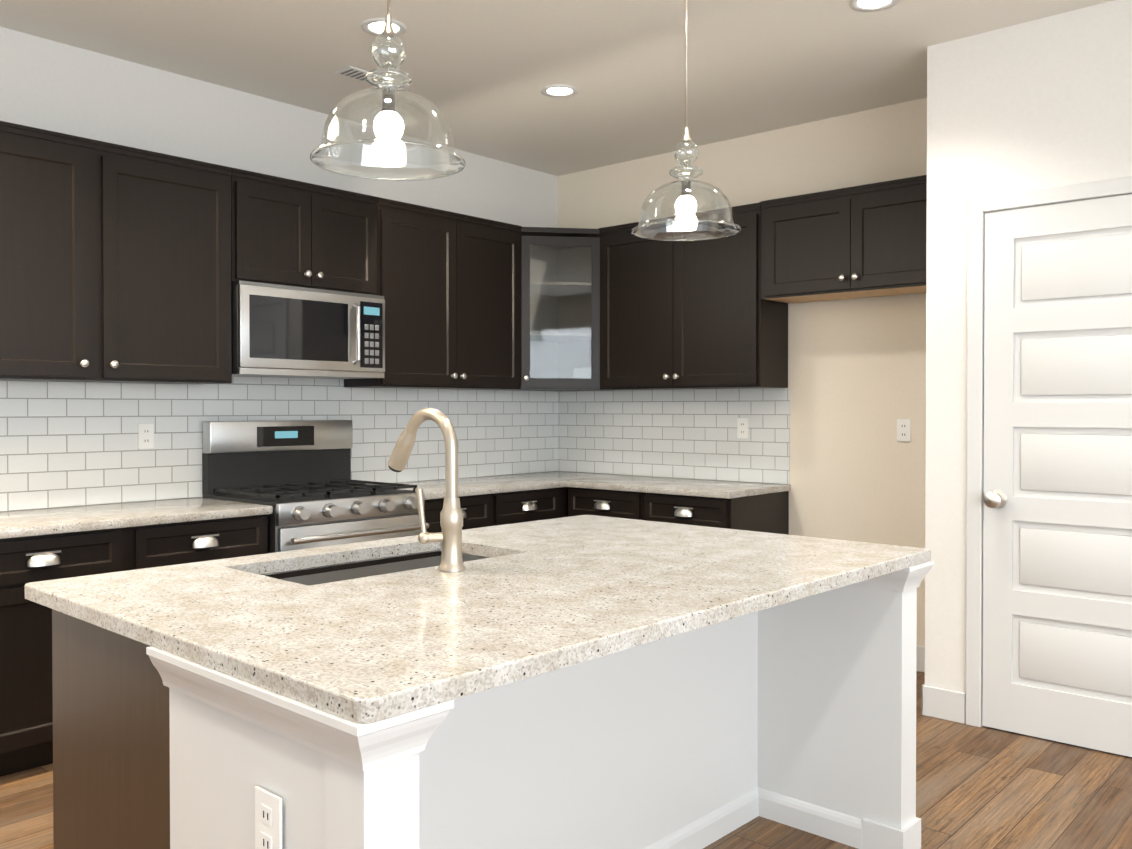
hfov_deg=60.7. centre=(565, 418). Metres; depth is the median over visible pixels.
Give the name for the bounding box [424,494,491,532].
base cabinet
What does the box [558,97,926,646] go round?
wall
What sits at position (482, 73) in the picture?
ceiling
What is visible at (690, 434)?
tile backsplash
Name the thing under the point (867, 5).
recessed light
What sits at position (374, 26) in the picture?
recessed light
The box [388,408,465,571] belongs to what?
faucet
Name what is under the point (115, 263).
upper cabinet
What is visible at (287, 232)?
upper cabinet
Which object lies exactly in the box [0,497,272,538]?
countertop
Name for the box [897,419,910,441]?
electrical outlet plate
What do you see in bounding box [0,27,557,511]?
wall
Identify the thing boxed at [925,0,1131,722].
wall
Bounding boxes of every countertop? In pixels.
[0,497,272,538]
[373,475,563,499]
[510,471,790,498]
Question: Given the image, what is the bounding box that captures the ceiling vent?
[335,66,391,85]
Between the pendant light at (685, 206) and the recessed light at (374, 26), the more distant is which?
the recessed light at (374, 26)
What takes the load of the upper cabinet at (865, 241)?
attached to the wall at (857, 376)
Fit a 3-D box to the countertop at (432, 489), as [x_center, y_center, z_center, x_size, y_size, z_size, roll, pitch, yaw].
[-0.611,0.385,5.445,0.647,0.035,1.073,1,1,42]
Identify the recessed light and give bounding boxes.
[361,18,406,35]
[541,84,577,97]
[849,0,898,11]
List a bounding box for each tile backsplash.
[0,376,557,510]
[558,388,789,483]
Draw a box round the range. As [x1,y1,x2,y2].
[202,420,428,552]
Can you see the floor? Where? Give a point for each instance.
(983, 787)
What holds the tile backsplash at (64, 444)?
attached to the wall at (58, 87)
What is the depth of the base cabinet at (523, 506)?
5.43 m
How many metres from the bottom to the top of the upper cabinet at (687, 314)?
0.984 m
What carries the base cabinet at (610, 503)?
on the floor
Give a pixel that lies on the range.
(295, 475)
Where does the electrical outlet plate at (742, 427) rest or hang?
attached to the tile backsplash at (690, 434)
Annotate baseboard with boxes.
[916,645,964,723]
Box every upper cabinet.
[0,121,231,383]
[231,168,377,294]
[344,197,521,389]
[511,227,612,390]
[599,203,787,389]
[760,175,926,303]
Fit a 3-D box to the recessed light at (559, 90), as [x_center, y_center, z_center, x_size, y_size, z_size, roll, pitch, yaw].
[-0.032,-1.617,4.773,0.184,0.006,0.184,1,1,42]
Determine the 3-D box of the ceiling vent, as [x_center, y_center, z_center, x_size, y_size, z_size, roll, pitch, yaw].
[-0.951,-1.613,4.558,0.116,0.009,0.250,1,1,42]
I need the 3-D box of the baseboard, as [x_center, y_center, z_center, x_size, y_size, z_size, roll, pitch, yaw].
[3.070,1.240,3.345,5.440,0.130,0.690,1,1,42]
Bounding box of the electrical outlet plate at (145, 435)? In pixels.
[138,423,153,448]
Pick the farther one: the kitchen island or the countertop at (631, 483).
the countertop at (631, 483)
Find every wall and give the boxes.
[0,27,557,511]
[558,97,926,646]
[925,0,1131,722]
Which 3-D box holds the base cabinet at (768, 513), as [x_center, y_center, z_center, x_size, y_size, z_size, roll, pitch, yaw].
[0.820,0.843,5.355,0.559,0.880,0.656,1,1,42]
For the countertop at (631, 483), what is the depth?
5.40 m
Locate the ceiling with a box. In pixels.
[0,0,1112,175]
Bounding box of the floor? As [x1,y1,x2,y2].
[0,671,1131,848]
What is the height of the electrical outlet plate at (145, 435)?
0.116 m
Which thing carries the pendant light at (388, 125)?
hanging from the ceiling
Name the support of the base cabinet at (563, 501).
on the floor
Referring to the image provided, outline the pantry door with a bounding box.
[982,194,1131,756]
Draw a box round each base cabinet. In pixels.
[0,514,267,776]
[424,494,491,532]
[492,488,559,525]
[559,487,567,517]
[568,487,643,519]
[644,491,788,534]
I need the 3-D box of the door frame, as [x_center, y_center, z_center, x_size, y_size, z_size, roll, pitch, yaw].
[2.102,0.189,3.800,0.992,2.222,0.118,1,1,42]
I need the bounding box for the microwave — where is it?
[231,280,384,378]
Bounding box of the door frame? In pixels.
[966,176,1131,726]
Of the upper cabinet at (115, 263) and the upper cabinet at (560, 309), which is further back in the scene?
the upper cabinet at (560, 309)
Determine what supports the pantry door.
in the wall at (1043, 103)
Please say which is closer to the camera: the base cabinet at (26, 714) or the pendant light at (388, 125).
the pendant light at (388, 125)
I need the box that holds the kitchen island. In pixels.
[25,515,934,848]
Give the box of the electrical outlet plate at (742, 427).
[737,418,747,437]
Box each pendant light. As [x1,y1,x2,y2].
[310,0,464,180]
[631,0,740,240]
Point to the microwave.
(281, 331)
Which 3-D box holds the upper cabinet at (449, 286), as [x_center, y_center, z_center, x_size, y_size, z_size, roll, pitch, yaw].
[-0.722,-0.666,5.528,0.356,0.984,1.067,1,1,42]

